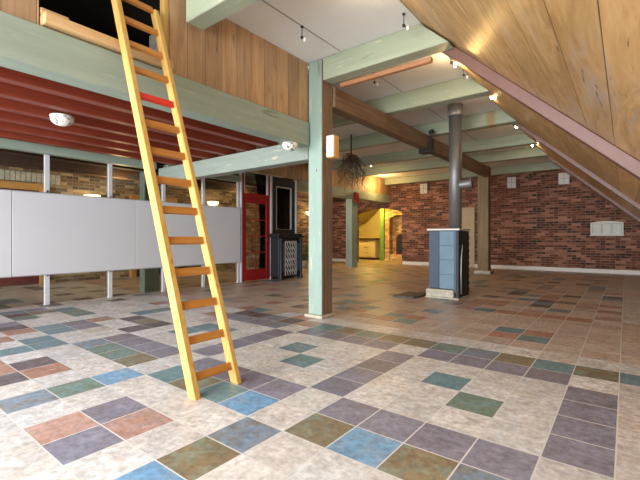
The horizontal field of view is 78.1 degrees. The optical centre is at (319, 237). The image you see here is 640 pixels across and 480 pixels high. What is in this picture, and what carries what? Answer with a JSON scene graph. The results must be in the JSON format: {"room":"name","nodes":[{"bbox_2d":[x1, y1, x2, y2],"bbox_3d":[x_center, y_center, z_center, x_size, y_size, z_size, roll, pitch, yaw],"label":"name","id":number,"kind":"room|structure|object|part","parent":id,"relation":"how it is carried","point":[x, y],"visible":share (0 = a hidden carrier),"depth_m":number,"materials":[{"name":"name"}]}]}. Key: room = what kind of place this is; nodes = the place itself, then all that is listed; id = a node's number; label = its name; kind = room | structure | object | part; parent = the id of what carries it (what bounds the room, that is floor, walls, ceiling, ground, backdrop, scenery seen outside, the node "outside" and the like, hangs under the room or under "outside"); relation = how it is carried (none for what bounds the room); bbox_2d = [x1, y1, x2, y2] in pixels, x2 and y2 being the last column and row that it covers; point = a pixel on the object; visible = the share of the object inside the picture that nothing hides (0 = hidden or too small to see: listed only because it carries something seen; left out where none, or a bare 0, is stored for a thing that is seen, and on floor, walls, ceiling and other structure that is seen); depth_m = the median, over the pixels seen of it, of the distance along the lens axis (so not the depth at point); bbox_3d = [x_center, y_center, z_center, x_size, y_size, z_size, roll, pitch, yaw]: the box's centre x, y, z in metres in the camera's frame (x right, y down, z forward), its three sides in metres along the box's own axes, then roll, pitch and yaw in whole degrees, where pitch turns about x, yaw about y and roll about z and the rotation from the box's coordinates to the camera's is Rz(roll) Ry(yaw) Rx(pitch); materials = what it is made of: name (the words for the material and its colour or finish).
{"room":"empty restaurant hall","nodes":[
{"label":"empty restaurant hall","id":0,"kind":"room"},
{"bbox_2d":[39,0,159,47],"bbox_3d":[-5.225,-2.527,3.065,4.885,0.050,10.440,0,0,38],"label":"ceiling","id":1,"kind":"structure","parent":0,"point":[97,15],"depth_m":4.40,"materials":[{"name":"black"}]},
{"bbox_2d":[0,0,307,121],"bbox_3d":[-3.330,-2.011,1.466,0.060,0.838,10.235,0,0,38],"label":"wall","id":2,"kind":"structure","parent":0,"point":[225,56],"depth_m":4.45,"materials":[{"name":"brown wood"}]},
{"bbox_2d":[0,165,308,286],"bbox_3d":[-6.056,-1.902,10.385,0.300,6.000,20.990,0,0,38],"label":"wall","id":3,"kind":"structure","parent":0,"point":[72,184],"depth_m":11.17,"materials":[{"name":"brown brick"}]},
{"bbox_2d":[0,180,42,285],"bbox_3d":[-7.124,-0.085,8.657,0.110,2.365,1.950,0,0,38],"label":"door frame","id":4,"kind":"structure","parent":3,"relation":"attached to","point":[11,185],"depth_m":9.01,"materials":[{"name":"red paint"}]},
{"bbox_2d":[0,169,59,184],"bbox_3d":[-7.176,-1.410,8.656,0.040,0.225,2.585,0,0,38],"label":"lintel","id":5,"kind":"object","parent":3,"relation":"attached to","point":[9,174],"visible":0.91,"depth_m":9.13,"materials":[{"name":"beige stone"}]},
{"bbox_2d":[84,194,100,196],"bbox_3d":[-5.822,-0.977,10.083,0.375,0.230,0.375,0,0,-7],"label":"wall lamp","id":6,"kind":"object","parent":3,"relation":"attached to","point":[85,194],"visible":0.24,"depth_m":9.93,"materials":[{"name":"white"}]},
{"bbox_2d":[129,195,177,276],"bbox_3d":[-4.857,-0.052,11.581,0.110,2.300,1.450,0,0,38],"label":"door frame","id":7,"kind":"structure","parent":3,"relation":"attached to","point":[135,272],"depth_m":11.14,"materials":[{"name":"red paint"}]},
{"bbox_3d":[-4.874,0.023,11.595,0.055,2.110,1.110,0,0,38],"label":"door","id":8,"kind":"part","parent":7,"relation":"part of","materials":[{"name":"paint"}]},
{"bbox_2d":[207,201,218,205],"bbox_3d":[-3.536,-1.077,13.031,0.375,0.230,0.375,0,0,-7],"label":"wall lamp","id":9,"kind":"object","parent":3,"relation":"attached to","point":[213,203],"visible":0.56,"depth_m":12.90,"materials":[{"name":"white"}]},
{"bbox_2d":[0,153,345,200],"bbox_3d":[-4.962,-1.732,9.536,2.470,0.060,20.990,0,0,38],"label":"ceiling","id":10,"kind":"structure","parent":0,"point":[299,194],"depth_m":15.54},
{"bbox_2d":[0,154,251,193],"bbox_3d":[-5.423,-1.502,8.509,0.200,0.200,10.400,0,0,38],"label":"joist","id":11,"kind":"object","parent":10,"relation":"attached to","point":[5,159],"visible":0.83,"depth_m":8.63,"materials":[{"name":"wood"}]},
{"bbox_2d":[164,164,297,182],"bbox_3d":[-5.525,-1.640,6.012,0.960,0.055,14.730,0,0,38],"label":"ceiling","id":12,"kind":"structure","parent":0,"point":[247,174],"depth_m":10.39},
{"bbox_2d":[0,149,253,186],"bbox_3d":[-4.317,-1.502,7.651,0.200,0.200,10.400,0,0,38],"label":"joist","id":13,"kind":"object","parent":12,"relation":"attached to","point":[248,181],"visible":0.1,"depth_m":7.54,"materials":[{"name":"wood"}]},
{"bbox_2d":[202,145,302,180],"bbox_3d":[-1.863,-2.051,9.835,0.060,0.757,4.340,0,0,38],"label":"wall","id":14,"kind":"structure","parent":0,"point":[295,172],"depth_m":10.96,"materials":[{"name":"brown wood"}]},
{"bbox_2d":[308,74,308,122],"bbox_3d":[-1.640,-1.997,6.941,4.100,0.810,0.040,0,0,38],"label":"wall","id":15,"kind":"structure","parent":0,"point":[308,74],"depth_m":5.77,"materials":[{"name":"brown wood"}]},
{"bbox_2d":[0,259,639,479],"bbox_3d":[1.540,1.098,10.372,14.400,0.001,29.400,0,0,38],"label":"floor","id":16,"kind":"structure","parent":0,"point":[531,374],"depth_m":3.05,"materials":[{"name":"tile"}]},
{"bbox_2d":[28,154,239,305],"bbox_3d":[-3.837,-0.130,7.276,0.078,2.455,6.067,0,0,38],"label":"glass wall","id":17,"kind":"structure","parent":16,"relation":"on","point":[46,158],"depth_m":7.22,"materials":[{"name":"white paint"}]},
{"bbox_2d":[0,189,11,277],"bbox_3d":[-5.324,-0.062,5.284,0.047,1.336,1.925,0,0,38],"label":"board panel","id":18,"kind":"object","parent":17,"relation":"attached to","point":[5,195],"visible":1,"depth_m":5.97,"materials":[{"name":"white plastic"}]},
{"bbox_2d":[12,190,134,276],"bbox_3d":[-4.141,-0.062,6.809,0.047,1.336,1.915,0,0,38],"label":"board panel","id":19,"kind":"object","parent":17,"relation":"attached to","point":[53,233],"visible":1,"depth_m":6.67,"materials":[{"name":"white plastic"}]},
{"bbox_3d":[-4.134,0.600,6.803,0.028,0.012,1.915,0,0,38],"label":"edge trim","id":20,"kind":"part","parent":19,"relation":"part of","materials":[{"name":"white"}]},
{"bbox_3d":[-4.134,-0.724,6.803,0.028,0.012,1.915,0,0,38],"label":"edge trim","id":21,"kind":"part","parent":19,"relation":"part of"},
{"bbox_2d":[0,138,156,169],"bbox_3d":[-6.455,-1.432,3.883,0.160,0.140,10.225,0,0,38],"label":"beam","id":22,"kind":"structure","parent":17,"relation":"on","point":[9,144],"depth_m":6.62,"materials":[{"name":"green paint"}]},
{"bbox_3d":[-4.175,-0.140,6.857,0.006,2.435,0.924,0,0,38],"label":"glass pane","id":23,"kind":"part","parent":17,"relation":"part of","materials":[{"name":"clear glass"}]},
{"bbox_2d":[135,200,240,268],"bbox_3d":[-2.750,-0.062,8.603,0.047,1.336,2.605,0,0,38],"label":"board panel","id":24,"kind":"object","parent":17,"relation":"attached to","point":[222,223],"visible":0.71,"depth_m":8.45,"materials":[{"name":"white plastic"}]},
{"bbox_3d":[-2.744,-0.724,8.595,0.028,0.012,2.600,0,0,38],"label":"edge trim","id":25,"kind":"part","parent":24,"relation":"part of","materials":[{"name":"white"}]},
{"bbox_3d":[-2.744,0.600,8.595,0.028,0.012,2.600,0,0,38],"label":"edge trim","id":26,"kind":"part","parent":24,"relation":"part of","materials":[{"name":"white"}]},
{"bbox_3d":[-2.924,-0.140,8.472,0.006,2.435,0.889,0,0,38],"label":"glass pane","id":27,"kind":"part","parent":17,"relation":"part of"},
{"bbox_2d":[164,164,239,181],"bbox_3d":[-2.589,-1.432,8.867,0.160,0.140,1.920,0,0,38],"label":"beam","id":28,"kind":"structure","parent":17,"relation":"on","point":[235,178],"depth_m":9.29,"materials":[{"name":"green paint"}]},
{"bbox_2d":[239,172,269,282],"bbox_3d":[-1.639,-0.282,10.049,0.114,2.760,0.986,0,0,39],"label":"door","id":29,"kind":"structure","parent":17,"relation":"in","point":[261,198],"depth_m":10.13,"materials":[{"name":"red paint"}]},
{"bbox_3d":[-1.641,-1.345,10.074,0.060,0.635,0.950,0,0,38],"label":"fanlight frame","id":30,"kind":"part","parent":29,"relation":"part of","materials":[{"name":"red paint"}]},
{"bbox_3d":[-1.643,-1.377,10.075,0.005,0.530,0.750,0,0,38],"label":"fanlight glass","id":31,"kind":"part","parent":29,"relation":"part of","materials":[{"name":"clear glass"}]},
{"bbox_3d":[-1.643,-0.037,10.075,0.005,1.670,0.690,0,0,38],"label":"glass","id":32,"kind":"part","parent":29,"relation":"part of","materials":[{"name":"clear glass"}]},
{"bbox_2d":[140,171,158,291],"bbox_3d":[-3.486,-0.122,8.069,0.200,2.440,0.320,0,0,38],"label":"post","id":33,"kind":"object","parent":16,"relation":"on","point":[149,278],"visible":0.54,"depth_m":7.96,"materials":[{"name":"green paint"}]},
{"bbox_2d":[111,0,240,400],"bbox_3d":[-1.234,-0.612,3.215,1.314,3.420,0.412,0,0,38],"label":"ladder","id":34,"kind":"object","parent":16,"relation":"on","point":[191,377],"visible":1,"depth_m":3.12,"materials":[{"name":"yellow wood"}]},
{"bbox_3d":[-1.345,-0.612,3.072,1.314,3.420,0.050,0,0,38],"label":"rail","id":35,"kind":"part","parent":34,"relation":"part of","materials":[{"name":"yellow wood"}]},
{"bbox_3d":[-1.093,-0.512,3.338,1.242,3.220,0.045,0,0,38],"label":"rail","id":36,"kind":"part","parent":34,"relation":"part of","materials":[{"name":"yellow wood"}]},
{"bbox_2d":[269,176,271,278],"bbox_3d":[-1.321,-0.272,10.503,0.080,2.740,0.080,0,0,38],"label":"upright","id":37,"kind":"object","parent":16,"relation":"on","point":[270,176],"visible":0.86,"depth_m":10.45,"materials":[{"name":"paint"}]},
{"bbox_2d":[268,233,303,279],"bbox_3d":[-0.892,0.493,10.639,0.430,1.210,1.040,0,0,38],"label":"heater","id":38,"kind":"object","parent":16,"relation":"on","point":[285,248],"visible":1,"depth_m":10.41,"materials":[{"name":"black metal"}]},
{"bbox_3d":[-0.904,-0.057,10.648,0.400,0.110,1.040,0,0,38],"label":"plate","id":39,"kind":"part","parent":38,"relation":"part of","materials":[{"name":"black metal"}]},
{"bbox_2d":[294,180,296,233],"bbox_3d":[-0.708,-0.272,11.293,0.080,2.740,0.080,0,0,38],"label":"upright","id":40,"kind":"object","parent":16,"relation":"on","point":[294,180],"visible":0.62,"depth_m":11.26,"materials":[{"name":"paint"}]},
{"bbox_2d":[302,243,308,267],"bbox_3d":[-0.576,0.638,14.415,0.937,0.920,0.864,0,0,8],"label":"potted plant","id":41,"kind":"object","parent":16,"relation":"on","point":[304,262],"visible":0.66,"depth_m":14.27,"materials":[{"name":"green plant"}]},
{"bbox_3d":[-0.608,0.958,14.392,0.340,0.280,0.335,0,0,38],"label":"pot","id":42,"kind":"part","parent":41,"relation":"part of","materials":[{"name":"beige stone"}]},
{"bbox_2d":[304,59,335,318],"bbox_3d":[0.002,-0.665,5.510,0.310,3.525,0.330,0,0,38],"label":"timber post","id":43,"kind":"object","parent":16,"relation":"on","point":[320,91],"visible":0.96,"depth_m":5.42,"materials":[{"name":"green paint"}]},
{"bbox_2d":[0,11,308,147],"bbox_3d":[-3.356,-1.427,1.473,0.210,0.320,10.215,0,0,38],"label":"beam","id":44,"kind":"structure","parent":43,"relation":"attached to","point":[28,47],"depth_m":3.38,"materials":[{"name":"green paint"}]},
{"bbox_2d":[39,11,173,69],"bbox_3d":[-1.801,-1.645,3.409,0.215,0.085,1.060,0,0,38],"label":"board","id":45,"kind":"object","parent":44,"relation":"on","point":[48,20],"visible":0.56,"depth_m":3.19,"materials":[{"name":"brown wood"}]},
{"bbox_2d":[39,7,68,19],"bbox_3d":[-2.102,-1.722,3.098,0.120,0.060,0.200,0,0,38],"label":"board","id":46,"kind":"object","parent":45,"relation":"on","point":[42,10],"visible":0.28,"depth_m":3.02,"materials":[{"name":"brown wood"}]},
{"bbox_2d":[160,0,168,54],"bbox_3d":[-1.510,-2.062,3.822,0.070,0.720,0.060,0,0,38],"label":"post","id":47,"kind":"object","parent":45,"relation":"on","point":[164,4],"visible":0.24,"depth_m":3.80,"materials":[{"name":"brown wood"}]},
{"bbox_2d":[282,141,297,150],"bbox_3d":[-0.401,-1.213,5.284,0.220,0.104,0.220,0,0,38],"label":"ceiling lamp","id":48,"kind":"object","parent":44,"relation":"attached to","point":[288,146],"visible":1,"depth_m":5.21,"materials":[{"name":"white glass"}]},
{"bbox_2d":[159,144,308,179],"bbox_3d":[-1.629,-1.235,6.759,3.860,0.285,0.215,0,0,38],"label":"cross beam","id":49,"kind":"structure","parent":43,"relation":"attached to","point":[275,156],"depth_m":6.32,"materials":[{"name":"grey paint"}]},
{"bbox_2d":[0,130,182,164],"bbox_3d":[-5.828,-1.476,3.533,0.120,0.183,10.440,0,0,38],"label":"joist","id":50,"kind":"object","parent":49,"relation":"on","point":[3,134],"visible":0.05,"depth_m":6.12,"materials":[{"name":"paint"}]},
{"bbox_2d":[0,121,201,161],"bbox_3d":[-5.441,-1.476,3.232,0.120,0.183,10.440,0,0,38],"label":"joist","id":51,"kind":"object","parent":49,"relation":"on","point":[7,126],"visible":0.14,"depth_m":5.60,"materials":[{"name":"paint"}]},
{"bbox_2d":[0,110,217,158],"bbox_3d":[-5.053,-1.476,2.932,0.120,0.183,10.440,0,0,38],"label":"joist","id":52,"kind":"object","parent":49,"relation":"on","point":[6,116],"visible":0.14,"depth_m":5.31,"materials":[{"name":"paint"}]},
{"bbox_2d":[0,97,235,155],"bbox_3d":[-4.666,-1.476,2.632,0.120,0.183,10.440,0,0,38],"label":"joist","id":53,"kind":"object","parent":49,"relation":"on","point":[9,105],"visible":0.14,"depth_m":5.01,"materials":[{"name":"paint"}]},
{"bbox_2d":[0,81,255,151],"bbox_3d":[-4.279,-1.476,2.331,0.120,0.183,10.440,0,0,38],"label":"joist","id":54,"kind":"object","parent":49,"relation":"on","point":[9,91],"visible":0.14,"depth_m":4.45,"materials":[{"name":"paint"}]},
{"bbox_2d":[49,113,74,126],"bbox_3d":[-2.924,-1.324,4.470,0.241,0.112,0.241,0,0,38],"label":"ceiling lamp","id":55,"kind":"object","parent":54,"relation":"attached to","point":[60,119],"visible":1,"depth_m":4.40,"materials":[{"name":"white glass"}]},
{"bbox_2d":[0,66,277,146],"bbox_3d":[-3.892,-1.476,2.031,0.120,0.183,10.440,0,0,38],"label":"joist","id":56,"kind":"object","parent":49,"relation":"on","point":[7,75],"visible":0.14,"depth_m":4.12,"materials":[{"name":"paint"}]},
{"bbox_2d":[324,135,338,158],"bbox_3d":[0.133,-1.215,5.298,0.214,0.295,0.125,0,0,38],"label":"wall lamp","id":57,"kind":"object","parent":43,"relation":"attached to","point":[332,141],"visible":1,"depth_m":5.22,"materials":[{"name":"white glass"}]},
{"bbox_2d":[332,87,489,176],"bbox_3d":[2.591,-1.975,8.741,0.180,0.285,8.010,0,0,38],"label":"beam","id":58,"kind":"structure","parent":43,"relation":"attached to","point":[345,105],"depth_m":6.86,"materials":[{"name":"brown wood"}]},
{"bbox_2d":[418,129,434,154],"bbox_3d":[2.236,-1.992,8.200,0.324,0.459,0.300,0,0,38],"label":"spot lamp","id":59,"kind":"object","parent":58,"relation":"attached to","point":[424,151],"visible":1,"depth_m":8.16,"materials":[{"name":"black plastic"}]},
{"bbox_2d":[346,199,356,266],"bbox_3d":[1.194,-0.175,14.855,0.280,2.545,0.380,0,0,38],"label":"post","id":60,"kind":"object","parent":16,"relation":"on","point":[351,206],"visible":0.86,"depth_m":14.72,"materials":[{"name":"green paint"}]},
{"bbox_2d":[297,180,390,203],"bbox_3d":[0.945,-1.610,14.346,0.410,0.315,6.130,0,0,38],"label":"beam","id":61,"kind":"structure","parent":60,"relation":"on","point":[302,186],"depth_m":14.26,"materials":[{"name":"green paint"}]},
{"bbox_2d":[354,192,358,201],"bbox_3d":[1.330,-1.477,14.408,0.118,0.350,0.200,0,0,38],"label":"block","id":62,"kind":"object","parent":61,"relation":"attached to","point":[356,194],"visible":1,"depth_m":14.34,"materials":[{"name":"red paint"}]},
{"bbox_2d":[359,240,379,259],"bbox_3d":[1.840,0.605,20.444,2.650,0.985,0.635,0,0,38],"label":"base cabinet","id":63,"kind":"object","parent":16,"relation":"on","point":[368,249],"visible":0.33,"depth_m":19.66,"materials":[{"name":"wood"}]},
{"bbox_3d":[2.309,0.268,19.727,0.970,0.260,0.028,0,0,38],"label":"drawer","id":64,"kind":"part","parent":63,"relation":"part of","materials":[{"name":"wood"}]},
{"bbox_3d":[2.309,0.548,19.727,0.970,0.260,0.028,0,0,38],"label":"drawer","id":65,"kind":"part","parent":63,"relation":"part of","materials":[{"name":"wood"}]},
{"bbox_3d":[2.309,0.828,19.727,0.970,0.260,0.028,0,0,38],"label":"drawer","id":66,"kind":"part","parent":63,"relation":"part of","materials":[{"name":"white wood"}]},
{"bbox_2d":[359,238,379,239],"bbox_3d":[1.835,0.065,20.438,2.750,0.085,0.690,0,0,38],"label":"countertop","id":67,"kind":"structure","parent":63,"relation":"on","point":[359,238],"depth_m":19.57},
{"bbox_2d":[380,209,384,260],"bbox_3d":[3.031,-0.447,19.067,0.220,3.090,0.150,0,0,38],"label":"upright","id":68,"kind":"object","parent":16,"relation":"on","point":[382,211],"visible":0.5,"depth_m":18.99,"materials":[{"name":"green wood"}]},
{"bbox_2d":[385,209,401,260],"bbox_3d":[4.407,-0.447,18.222,2.970,3.090,0.400,0,0,38],"label":"wall niche","id":69,"kind":"object","parent":16,"relation":"on","point":[393,218],"visible":0.19,"depth_m":18.91,"materials":[{"name":"yellow brick"}]},
{"bbox_2d":[390,254,401,260],"bbox_3d":[3.948,0.948,18.569,1.300,0.300,0.285,0,0,38],"label":"ledge","id":70,"kind":"object","parent":16,"relation":"on","point":[393,257],"visible":0.36,"depth_m":18.68,"materials":[{"name":"yellow brick"}]},
{"bbox_2d":[396,233,401,254],"bbox_3d":[3.861,0.297,18.636,0.500,0.997,0.215,0,0,38],"label":"niche","id":71,"kind":"object","parent":70,"relation":"on","point":[399,236],"visible":0.56,"depth_m":18.59,"materials":[{"name":"brown brick"}]},
{"bbox_3d":[3.799,0.283,18.556,0.360,0.830,0.013,0,0,38],"label":"panel","id":72,"kind":"part","parent":71,"relation":"part of","materials":[{"name":"black ceramic"}]},
{"bbox_2d":[393,291,425,298],"bbox_3d":[1.729,1.083,7.467,0.420,0.030,0.680,0,0,38],"label":"hearth slab","id":73,"kind":"object","parent":16,"relation":"on","point":[412,295],"visible":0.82,"depth_m":7.33,"materials":[{"name":"stone"}]},
{"bbox_2d":[425,228,470,299],"bbox_3d":[2.397,0.467,7.335,0.647,1.262,0.670,0,0,38],"label":"stove","id":74,"kind":"object","parent":16,"relation":"on","point":[448,248],"visible":1,"depth_m":7.12,"materials":[{"name":"blue metal"}]},
{"bbox_3d":[2.096,0.398,7.239,0.190,1.040,0.030,0,0,38],"label":"frame","id":75,"kind":"part","parent":74,"relation":"part of","materials":[{"name":"blue metal"}]},
{"bbox_3d":[2.397,-0.147,7.341,0.600,0.034,0.620,0,0,38],"label":"plate","id":76,"kind":"part","parent":74,"relation":"part of","materials":[{"name":"white stone"}]},
{"bbox_2d":[448,103,472,227],"bbox_3d":[2.550,-1.294,7.160,0.458,2.256,0.274,0,0,38],"label":"flue pipe","id":77,"kind":"object","parent":74,"relation":"on","point":[455,110],"visible":0.94,"depth_m":7.12,"materials":[{"name":"metal"}]},
{"bbox_3d":[2.523,0.554,7.008,0.036,0.889,0.152,0,0,27],"label":"door handle","id":78,"kind":"part","parent":74,"relation":"part of","materials":[{"name":"grey metal"}]},
{"bbox_3d":[2.603,0.473,7.185,0.067,1.190,0.575,0,0,38],"label":"panel","id":79,"kind":"part","parent":74,"relation":"part of","materials":[{"name":"black metal"}]},
{"bbox_2d":[474,166,493,273],"bbox_3d":[5.040,-0.532,12.112,0.480,3.260,0.440,0,0,38],"label":"post","id":80,"kind":"object","parent":16,"relation":"on","point":[483,183],"visible":0.92,"depth_m":12.01,"materials":[{"name":"brown wood"}]},
{"bbox_2d":[303,163,390,195],"bbox_3d":[1.069,-2.101,14.237,0.060,0.657,6.170,0,0,38],"label":"wall","id":81,"kind":"structure","parent":0,"point":[373,184],"depth_m":14.93,"materials":[{"name":"paint"}]},
{"bbox_2d":[359,209,378,222],"bbox_3d":[1.958,-1.392,20.881,2.700,1.180,1.600,0,0,38],"label":"ceiling","id":82,"kind":"structure","parent":0,"point":[364,217],"depth_m":20.83,"materials":[{"name":"paint"}]},
{"bbox_2d":[359,209,379,237],"bbox_3d":[4.348,-0.602,20.292,8.000,3.400,0.200,0,0,38],"label":"wall","id":83,"kind":"structure","parent":0,"point":[371,228],"depth_m":21.38,"materials":[{"name":"yellow paint"}]},
{"bbox_2d":[226,0,551,178],"bbox_3d":[-1.309,-2.457,6.704,6.615,0.050,20.990,0,0,38],"label":"ceiling","id":84,"kind":"structure","parent":0,"point":[344,24],"depth_m":5.01,"materials":[{"name":"white paint"}]},
{"bbox_2d":[186,0,258,29],"bbox_3d":[-0.508,-2.275,3.381,1.913,0.305,0.200,0,0,38],"label":"tie beam","id":85,"kind":"structure","parent":84,"relation":"attached to","point":[202,14],"depth_m":3.74,"materials":[{"name":"green paint"}]},
{"bbox_2d":[261,0,339,50],"bbox_3d":[-0.274,-2.429,4.439,0.015,0.005,1.740,0,0,38],"label":"trim","id":86,"kind":"structure","parent":84,"relation":"attached to","point":[261,0],"depth_m":4.45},
{"bbox_2d":[300,26,305,42],"bbox_3d":[-0.188,-2.321,4.496,0.041,0.218,0.106,0,0,-27],"label":"spotlight","id":87,"kind":"object","parent":84,"relation":"hanging from","point":[302,37],"visible":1,"depth_m":4.47,"materials":[{"name":"black plastic"}]},
{"bbox_2d":[336,135,366,191],"bbox_3d":[0.745,-1.741,9.349,0.833,1.377,0.691,0,0,-14],"label":"bundle","id":88,"kind":"object","parent":84,"relation":"hanging from","point":[351,158],"visible":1,"depth_m":9.29,"materials":[{"name":"brown plant"}]},
{"bbox_3d":[0.734,-2.091,9.301,0.033,0.677,0.033,0,0,15],"label":"hanging stem","id":89,"kind":"part","parent":88,"relation":"part of","materials":[{"name":"black plastic"}]},
{"bbox_2d":[323,24,453,83],"bbox_3d":[0.774,-2.277,4.880,1.712,0.300,0.200,0,0,38],"label":"tie beam","id":90,"kind":"structure","parent":84,"relation":"attached to","point":[403,46],"depth_m":4.78,"materials":[{"name":"green paint"}]},
{"bbox_2d":[340,56,432,87],"bbox_3d":[0.802,-2.092,5.032,1.300,0.060,0.065,0,0,38],"label":"batten","id":91,"kind":"object","parent":90,"relation":"attached to","point":[428,60],"visible":1,"depth_m":4.96,"materials":[{"name":"brown wood"}]},
{"bbox_2d":[402,13,409,30],"bbox_3d":[0.926,-2.321,4.240,0.041,0.218,0.106,0,0,-27],"label":"spotlight","id":92,"kind":"object","parent":84,"relation":"hanging from","point":[403,14],"visible":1,"depth_m":4.25,"materials":[{"name":"black plastic"}]},
{"bbox_2d":[332,76,491,127],"bbox_3d":[0.209,-2.282,7.608,5.926,0.290,0.200,0,0,38],"label":"tie beam","id":93,"kind":"structure","parent":84,"relation":"attached to","point":[461,89],"depth_m":6.34,"materials":[{"name":"green paint"}]},
{"bbox_2d":[339,110,517,151],"bbox_3d":[1.400,-2.295,9.165,5.899,0.265,0.200,0,0,38],"label":"tie beam","id":94,"kind":"structure","parent":84,"relation":"attached to","point":[497,118],"depth_m":8.20,"materials":[{"name":"green paint"}]},
{"bbox_2d":[332,133,536,170],"bbox_3d":[2.563,-2.300,10.984,6.268,0.255,0.200,0,0,38],"label":"tie beam","id":95,"kind":"structure","parent":84,"relation":"attached to","point":[517,140],"depth_m":9.99,"materials":[{"name":"green paint"}]},
{"bbox_2d":[350,147,548,177],"bbox_3d":[3.605,-2.300,12.327,6.268,0.255,0.200,0,0,38],"label":"tie beam","id":96,"kind":"structure","parent":84,"relation":"attached to","point":[533,152],"depth_m":12.07,"materials":[{"name":"green paint"}]},
{"bbox_2d":[385,162,561,184],"bbox_3d":[5.198,-2.300,14.382,6.268,0.255,0.200,0,0,38],"label":"tie beam","id":97,"kind":"structure","parent":84,"relation":"attached to","point":[545,166],"depth_m":13.77,"materials":[{"name":"green paint"}]},
{"bbox_2d":[332,170,639,270],"bbox_3d":[5.057,-1.902,15.250,15.300,6.000,0.300,0,0,38],"label":"wall","id":98,"kind":"structure","parent":0,"point":[539,222],"depth_m":13.48,"materials":[{"name":"red brick"}]},
{"bbox_2d":[332,258,345,261],"bbox_3d":[0.234,1.035,18.781,3.350,0.125,0.028,0,0,38],"label":"baseboard","id":99,"kind":"structure","parent":98,"relation":"attached to","point":[333,259],"depth_m":18.24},
{"bbox_2d":[420,184,427,193],"bbox_3d":[4.141,-1.952,15.700,0.300,0.380,0.104,0,0,38],"label":"wall speaker","id":100,"kind":"object","parent":98,"relation":"attached to","point":[423,187],"visible":1,"depth_m":15.66,"materials":[{"name":"white plastic"}]},
{"bbox_2d":[462,207,474,266],"bbox_3d":[5.502,-0.012,14.681,0.500,2.220,0.046,0,0,38],"label":"door","id":101,"kind":"structure","parent":98,"relation":"in","point":[468,214],"depth_m":14.60,"materials":[{"name":"beige wood"}]},
{"bbox_2d":[507,177,515,187],"bbox_3d":[6.677,-1.917,13.733,0.280,0.370,0.104,0,0,38],"label":"wall speaker","id":102,"kind":"object","parent":98,"relation":"attached to","point":[511,181],"visible":1,"depth_m":13.69,"materials":[{"name":"white plastic"}]},
{"bbox_2d":[402,261,639,274],"bbox_3d":[7.085,1.035,13.467,9.310,0.125,0.028,0,0,38],"label":"baseboard","id":103,"kind":"structure","parent":98,"relation":"attached to","point":[609,271],"depth_m":12.91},
{"bbox_2d":[559,173,569,184],"bbox_3d":[7.910,-1.917,12.777,0.300,0.370,0.104,0,0,38],"label":"wall speaker","id":104,"kind":"object","parent":98,"relation":"attached to","point":[564,178],"visible":0.88,"depth_m":12.73,"materials":[{"name":"white plastic"}]},
{"bbox_2d":[590,221,624,235],"bbox_3d":[8.779,-0.282,12.070,0.860,0.460,0.156,0,0,38],"label":"wall vent","id":105,"kind":"object","parent":98,"relation":"attached to","point":[601,228],"visible":1,"depth_m":12.01,"materials":[{"name":"white plastic"}]},
{"bbox_2d":[401,0,639,223],"bbox_3d":[2.733,-0.820,3.572,4.140,3.860,20.995,0,0,38],"label":"sloped ceiling","id":106,"kind":"structure","parent":0,"point":[581,58],"depth_m":2.66,"materials":[{"name":"brown wood"}]},
{"bbox_2d":[436,44,639,179],"bbox_3d":[2.832,-0.670,3.524,3.816,3.528,0.160,0,0,38],"label":"rafter","id":107,"kind":"object","parent":106,"relation":"attached to","point":[623,160],"visible":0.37,"depth_m":3.88,"materials":[{"name":"paint"}]},
{"bbox_2d":[513,123,639,210],"bbox_3d":[5.142,-0.670,6.503,3.816,3.528,0.160,0,0,38],"label":"rafter","id":108,"kind":"object","parent":106,"relation":"attached to","point":[593,176],"visible":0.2,"depth_m":6.88,"materials":[{"name":"paint"}]},
{"bbox_2d":[546,156,639,221],"bbox_3d":[7.502,-0.670,9.545,3.816,3.528,0.160,0,0,38],"label":"rafter","id":109,"kind":"object","parent":106,"relation":"attached to","point":[548,157],"visible":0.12,"depth_m":9.91,"materials":[{"name":"paint"}]},
{"bbox_3d":[-1.026,0.503,10.907,0.050,1.190,0.900,0,0,38],"label":"wall partition","id":110,"kind":"structure","parent":0,"visible":0},
{"bbox_2d":[272,178,294,233],"bbox_3d":[-1.018,-0.852,10.901,0.070,1.500,0.900,0,0,38],"label":"picture frame","id":111,"kind":"object","parent":110,"relation":"on","point":[283,191],"visible":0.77,"depth_m":10.89,"materials":[{"name":"black wood"}]},
{"bbox_3d":[-1.012,-0.802,10.903,0.007,1.140,0.590,0,0,38],"label":"pane","id":112,"kind":"part","parent":111,"relation":"part of","materials":[{"name":"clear glass"}]},
{"bbox_3d":[-4.931,-1.587,2.837,3.930,0.030,10.440,0,0,38],"label":"floor","id":113,"kind":"structure","parent":0,"visible":0},
{"bbox_2d":[149,35,158,51],"bbox_3d":[-1.866,-2.048,4.896,0.350,0.888,0.350,0,0,38],"label":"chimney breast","id":114,"kind":"object","parent":113,"relation":"on","point":[152,39],"visible":0.08,"depth_m":4.80,"materials":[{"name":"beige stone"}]}
]}

